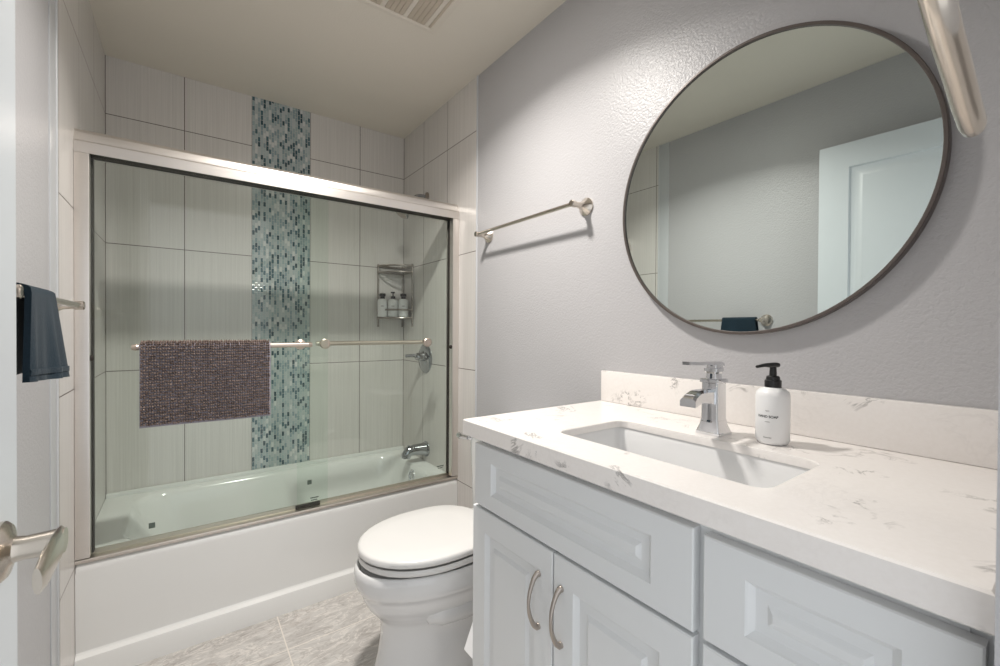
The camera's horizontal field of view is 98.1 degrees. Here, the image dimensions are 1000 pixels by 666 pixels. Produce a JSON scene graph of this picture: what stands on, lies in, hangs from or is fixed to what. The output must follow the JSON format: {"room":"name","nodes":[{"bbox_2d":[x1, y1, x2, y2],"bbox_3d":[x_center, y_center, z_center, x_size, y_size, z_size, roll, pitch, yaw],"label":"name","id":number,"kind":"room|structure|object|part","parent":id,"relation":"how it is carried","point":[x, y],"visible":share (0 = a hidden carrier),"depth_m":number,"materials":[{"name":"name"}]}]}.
{"room":"bathroom","nodes":[
{"label":"bathroom","id":0,"kind":"room"},
{"bbox_2d":[15,0,105,665],"bbox_3d":[-1.058,-0.046,0.840,0.122,2.507,2.960,0,1,-36],"label":"wall","id":1,"kind":"structure","parent":0,"point":[60,55],"depth_m":1.26,"materials":[{"name":"white paint"}]},
{"bbox_2d":[16,284,84,310],"bbox_3d":[-1.039,-0.075,0.973,0.078,0.066,0.654,0,1,-36],"label":"towel bar","id":2,"kind":"object","parent":1,"relation":"attached to","point":[62,304],"visible":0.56,"depth_m":1.09,"materials":[{"name":"silver metal"}]},
{"bbox_3d":[-0.866,-0.072,0.735,0.078,0.066,0.066,0,1,-36],"label":"post","id":3,"kind":"part","parent":2,"relation":"part of","materials":[{"name":"silver metal"}]},
{"bbox_2d":[16,282,69,382],"bbox_3d":[-0.906,0.003,0.850,0.061,0.188,0.214,0,1,-36],"label":"hand towel","id":4,"kind":"object","parent":2,"relation":"hanging from","point":[40,348],"visible":0.77,"depth_m":0.83,"materials":[{"name":"blue fabric"}]},
{"bbox_3d":[-1.212,-0.078,1.210,0.078,0.066,0.066,0,1,-36],"label":"post","id":5,"kind":"part","parent":2,"relation":"part of","materials":[{"name":"silver metal"}]},
{"bbox_3d":[-1.288,-0.051,1.252,0.010,2.507,0.080,0,1,-36],"label":"edge trim","id":6,"kind":"part","parent":1,"relation":"part of","materials":[{"name":"white paint"}]},
{"bbox_2d":[105,55,403,493],"bbox_3d":[-1.293,-0.063,2.561,1.768,2.507,0.121,0,1,-36],"label":"wall","id":7,"kind":"structure","parent":0,"point":[187,258],"depth_m":2.41,"materials":[{"name":"tile"}]},
{"bbox_2d":[377,264,412,326],"bbox_3d":[-0.681,-0.244,2.817,0.186,0.408,0.173,0,1,-36],"label":"shower caddy","id":8,"kind":"object","parent":7,"relation":"attached to","point":[402,272],"visible":0.92,"depth_m":2.80,"materials":[{"name":"metal"}]},
{"bbox_3d":[-0.794,-0.244,2.831,0.017,0.408,0.018,0,1,-36],"label":"post","id":9,"kind":"part","parent":8,"relation":"part of","materials":[{"name":"metal"}]},
{"bbox_2d":[377,293,387,316],"bbox_3d":[-0.759,-0.180,2.805,0.062,0.151,0.063,0,1,-36],"label":"toiletry bottle","id":10,"kind":"object","parent":8,"relation":"in","point":[382,303],"visible":1,"depth_m":2.78,"materials":[{"name":"white plastic"}]},
{"bbox_2d":[388,292,397,316],"bbox_3d":[-0.694,-0.186,2.813,0.062,0.163,0.063,0,1,-36],"label":"toiletry bottle","id":11,"kind":"object","parent":8,"relation":"in","point":[392,303],"visible":0.98,"depth_m":2.79,"materials":[{"name":"white plastic"}]},
{"bbox_3d":[-0.658,-0.244,2.929,0.017,0.408,0.018,0,1,-36],"label":"post","id":12,"kind":"part","parent":8,"relation":"part of","materials":[{"name":"metal"}]},
{"bbox_2d":[398,293,407,316],"bbox_3d":[-0.627,-0.179,2.815,0.062,0.151,0.063,0,1,-36],"label":"toiletry bottle","id":13,"kind":"object","parent":8,"relation":"in","point":[403,302],"visible":0.96,"depth_m":2.79,"materials":[{"name":"white plastic"}]},
{"bbox_3d":[-0.568,-0.243,2.805,0.017,0.408,0.018,0,1,-36],"label":"post","id":14,"kind":"part","parent":8,"relation":"part of","materials":[{"name":"metal"}]},
{"bbox_2d":[136,589,379,665],"bbox_3d":[-0.433,1.236,1.380,1.768,0.060,3.070,0,1,-36],"label":"floor","id":15,"kind":"structure","parent":0,"point":[340,630],"depth_m":1.68,"materials":[{"name":"grey tile"}]},
{"bbox_2d":[74,446,456,665],"bbox_3d":[-1.052,0.982,2.213,1.506,0.427,0.745,0,1,-36],"label":"bathtub","id":16,"kind":"object","parent":15,"relation":"on","point":[142,606],"visible":0.73,"depth_m":1.85,"materials":[{"name":"white ceramic"}]},
{"bbox_3d":[-0.528,0.850,2.588,0.023,0.068,0.068,0,1,-36],"label":"overflow plate","id":17,"kind":"part","parent":16,"relation":"part of","materials":[{"name":"silver metal"}]},
{"bbox_2d":[354,432,478,665],"bbox_3d":[-0.176,0.799,1.641,0.741,0.812,0.412,0,1,-36],"label":"toilet","id":18,"kind":"object","parent":15,"relation":"on","point":[413,570],"visible":0.59,"depth_m":1.45,"materials":[{"name":"white porcelain"},{"name":"white plastic"}]},
{"bbox_3d":[-0.263,0.736,1.570,0.489,0.046,0.398,0,1,-36],"label":"lid","id":19,"kind":"part","parent":18,"relation":"part of","materials":[{"name":"white plastic"}]},
{"bbox_3d":[-0.263,0.771,1.570,0.485,0.049,0.396,0,1,-36],"label":"seat","id":20,"kind":"part","parent":18,"relation":"part of","materials":[{"name":"white plastic"}]},
{"bbox_3d":[-0.152,0.444,1.865,0.080,0.030,0.031,1,1,34],"label":"flush lever","id":21,"kind":"part","parent":18,"relation":"part of","materials":[{"name":"silver metal"}]},
{"bbox_3d":[0.044,0.588,1.792,0.195,0.330,0.368,0,1,-36],"label":"tank","id":22,"kind":"part","parent":18,"relation":"part of","materials":[{"name":"white ceramic"}]},
{"bbox_2d":[473,440,994,665],"bbox_3d":[0.416,0.750,0.973,0.594,0.928,0.955,0,1,-36],"label":"vanity cabinet","id":23,"kind":"object","parent":15,"relation":"on","point":[569,570],"visible":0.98,"depth_m":0.75,"materials":[{"name":"white paint"}]},
{"bbox_2d":[464,623,472,658],"bbox_3d":[-0.001,0.828,1.336,0.199,0.262,0.120,0,1,-36],"label":"toilet paper roll","id":24,"kind":"object","parent":23,"relation":"hanging from","point":[468,648],"visible":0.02,"depth_m":1.31,"materials":[{"name":"white paper"}]},
{"bbox_3d":[0.026,0.790,1.079,0.020,0.632,0.320,0,1,-36],"label":"door","id":25,"kind":"part","parent":23,"relation":"part of","materials":[{"name":"white paint"}]},
{"bbox_3d":[0.074,0.600,0.968,0.035,0.133,0.014,0,1,-36],"label":"handle","id":26,"kind":"part","parent":23,"relation":"part of","materials":[{"name":"silver metal"}]},
{"bbox_3d":[0.116,0.601,0.909,0.035,0.133,0.014,0,1,-36],"label":"handle","id":27,"kind":"part","parent":23,"relation":"part of","materials":[{"name":"silver metal"}]},
{"bbox_3d":[0.125,0.386,0.942,0.020,0.165,0.632,0,1,-36],"label":"drawer","id":28,"kind":"part","parent":23,"relation":"part of","materials":[{"name":"white paint"}]},
{"bbox_3d":[0.215,0.794,0.818,0.020,0.632,0.316,0,1,-36],"label":"door","id":29,"kind":"part","parent":23,"relation":"part of","materials":[{"name":"white paint"}]},
{"bbox_3d":[0.404,0.635,0.558,0.020,0.309,0.291,0,1,-36],"label":"drawer","id":30,"kind":"part","parent":23,"relation":"part of","materials":[{"name":"white paint"}]},
{"bbox_2d":[463,400,996,635],"bbox_3d":[0.420,0.264,0.978,0.583,0.042,0.975,0,1,-36],"label":"countertop","id":31,"kind":"structure","parent":23,"relation":"on","point":[918,531],"depth_m":0.66,"materials":[{"name":"white stone"}]},
{"bbox_2d":[573,427,809,487],"bbox_3d":[0.373,0.345,0.940,0.295,0.167,0.524,0,1,-36],"label":"sink","id":32,"kind":"object","parent":31,"relation":"in","point":[749,470],"visible":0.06,"depth_m":1.01,"materials":[{"name":"white ceramic"}]},
{"bbox_2d":[680,361,731,436],"bbox_3d":[0.480,0.153,1.022,0.152,0.178,0.060,0,1,-36],"label":"faucet","id":33,"kind":"object","parent":31,"relation":"on","point":[712,395],"visible":1,"depth_m":1.03,"materials":[{"name":"silver metal"}]},
{"bbox_3d":[0.465,0.151,1.011,0.099,0.038,0.038,0,1,-36],"label":"spout","id":34,"kind":"part","parent":33,"relation":"part of","materials":[{"name":"silver metal"}]},
{"bbox_3d":[0.479,0.087,1.021,0.150,0.045,0.033,0,1,-36],"label":"lever handle","id":35,"kind":"part","parent":33,"relation":"part of","materials":[{"name":"silver metal"}]},
{"bbox_2d":[755,362,790,445],"bbox_3d":[0.599,0.154,0.963,0.078,0.178,0.067,0,0,12],"label":"soap dispenser","id":36,"kind":"object","parent":31,"relation":"on","point":[772,402],"visible":1,"depth_m":0.94,"materials":[{"name":"white plastic"}]},
{"bbox_3d":[0.406,0.393,0.556,0.020,0.161,0.291,0,1,-36],"label":"drawer","id":37,"kind":"part","parent":23,"relation":"part of","materials":[{"name":"white paint"}]},
{"bbox_2d":[89,0,565,138],"bbox_3d":[-0.418,-1.331,1.358,1.768,0.060,3.070,0,1,-36],"label":"ceiling","id":38,"kind":"structure","parent":0,"point":[354,62],"depth_m":1.99,"materials":[{"name":"white paint"}]},
{"bbox_2d":[357,0,461,33],"bbox_3d":[-0.325,-1.296,1.653,0.336,0.013,0.338,0,1,-36],"label":"exhaust fan","id":39,"kind":"object","parent":38,"relation":"attached to","point":[428,16],"visible":1,"depth_m":1.74,"materials":[{"name":"beige plastic"}]},
{"bbox_2d":[403,0,999,507],"bbox_3d":[0.263,-0.047,1.802,0.144,2.507,2.960,0,1,-36],"label":"wall","id":40,"kind":"structure","parent":0,"point":[556,300],"depth_m":1.53,"materials":[{"name":"paint"}]},
{"bbox_2d":[73,128,458,564],"bbox_3d":[-0.856,0.044,1.943,1.507,1.494,0.077,0,1,-36],"label":"shower door frame","id":41,"kind":"object","parent":40,"relation":"attached to","point":[89,147],"visible":1,"depth_m":1.65,"materials":[{"name":"silver metal"}]},
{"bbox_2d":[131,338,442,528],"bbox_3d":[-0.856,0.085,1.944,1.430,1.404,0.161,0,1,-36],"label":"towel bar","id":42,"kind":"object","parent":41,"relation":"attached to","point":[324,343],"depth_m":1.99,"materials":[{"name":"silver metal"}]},
{"bbox_2d":[139,339,270,428],"bbox_3d":[-1.116,0.181,1.668,0.415,0.314,0.068,0,1,-36],"label":"bath mat","id":43,"kind":"object","parent":42,"relation":"hanging from","point":[182,382],"visible":1,"depth_m":1.64,"materials":[{"name":"brown fabric"}]},
{"bbox_2d":[396,192,428,218],"bbox_3d":[-0.529,-0.772,2.607,0.198,0.183,0.086,0,1,-36],"label":"sprayer","id":44,"kind":"object","parent":40,"relation":"attached to","point":[404,216],"visible":0.4,"depth_m":2.62,"materials":[{"name":"silver metal"}]},
{"bbox_3d":[-0.502,-0.805,2.626,0.124,0.084,0.019,0,1,-36],"label":"shower arm","id":45,"kind":"part","parent":44,"relation":"part of","materials":[{"name":"silver metal"}]},
{"bbox_2d":[401,441,429,458],"bbox_3d":[-0.518,0.713,2.628,0.164,0.093,0.094,0,1,-36],"label":"tub spout","id":46,"kind":"object","parent":40,"relation":"attached to","point":[423,448],"visible":1,"depth_m":2.61,"materials":[{"name":"silver metal"}]},
{"bbox_2d":[405,345,431,372],"bbox_3d":[-0.513,0.158,2.644,0.129,0.180,0.180,0,1,-36],"label":"shower valve","id":47,"kind":"object","parent":40,"relation":"attached to","point":[424,356],"visible":0.94,"depth_m":2.64,"materials":[{"name":"silver metal"}]},
{"bbox_3d":[-0.518,0.145,2.640,0.117,0.060,0.060,0,1,-36],"label":"valve handle","id":48,"kind":"part","parent":47,"relation":"part of","materials":[{"name":"silver metal"}]},
{"bbox_3d":[-0.120,-0.053,2.216,0.011,2.507,0.011,0,1,-36],"label":"edge trim","id":49,"kind":"part","parent":40,"relation":"part of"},
{"bbox_2d":[474,198,592,242],"bbox_3d":[0.101,-0.471,1.843,0.082,0.066,0.701,0,1,-36],"label":"towel bar","id":50,"kind":"object","parent":40,"relation":"attached to","point":[585,207],"visible":1,"depth_m":1.68,"materials":[{"name":"silver metal"}]},
{"bbox_3d":[-0.085,-0.474,2.099,0.082,0.066,0.066,0,1,-36],"label":"post","id":51,"kind":"part","parent":50,"relation":"part of","materials":[{"name":"silver metal"}]},
{"bbox_3d":[0.288,-0.468,1.586,0.082,0.066,0.066,0,1,-36],"label":"post","id":52,"kind":"part","parent":50,"relation":"part of","materials":[{"name":"silver metal"}]},
{"bbox_2d":[623,20,951,334],"bbox_3d":[0.643,-0.378,1.145,0.026,0.765,0.765,0,1,-36],"label":"mirror","id":53,"kind":"object","parent":40,"relation":"attached to","point":[795,170],"visible":1,"depth_m":1.05,"materials":[{"name":"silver metal"}]},
{"bbox_2d":[601,370,997,468],"bbox_3d":[0.649,0.189,1.140,0.022,0.106,0.969,0,1,-36],"label":"backsplash","id":54,"kind":"structure","parent":40,"relation":"attached to","point":[959,434],"depth_m":0.94,"materials":[{"name":"white stone"}]},
{"bbox_2d":[917,0,986,136],"bbox_3d":[0.434,-0.403,0.403,0.294,0.360,0.049,0,1,-36],"label":"light fixture","id":55,"kind":"object","parent":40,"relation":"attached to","point":[942,19],"visible":1,"depth_m":0.42,"materials":[{"name":"silver metal"}]},
{"bbox_2d":[994,334,999,665],"bbox_3d":[0.376,-0.033,0.268,1.768,2.507,0.110,0,1,-36],"label":"wall","id":56,"kind":"structure","parent":0,"point":[997,590],"depth_m":0.39,"materials":[{"name":"grey paint"}]},
{"bbox_2d":[0,0,67,665],"bbox_3d":[-0.401,0.151,0.255,0.097,2.106,0.753,0,1,-34],"label":"door","id":57,"kind":"structure","parent":56,"relation":"in","point":[49,546],"depth_m":0.53,"materials":[{"name":"white paint"}]},
{"bbox_3d":[-0.531,0.255,0.489,0.048,0.043,0.119,0,1,-36],"label":"handle","id":58,"kind":"part","parent":57,"relation":"part of","materials":[{"name":"silver metal"}]}
]}

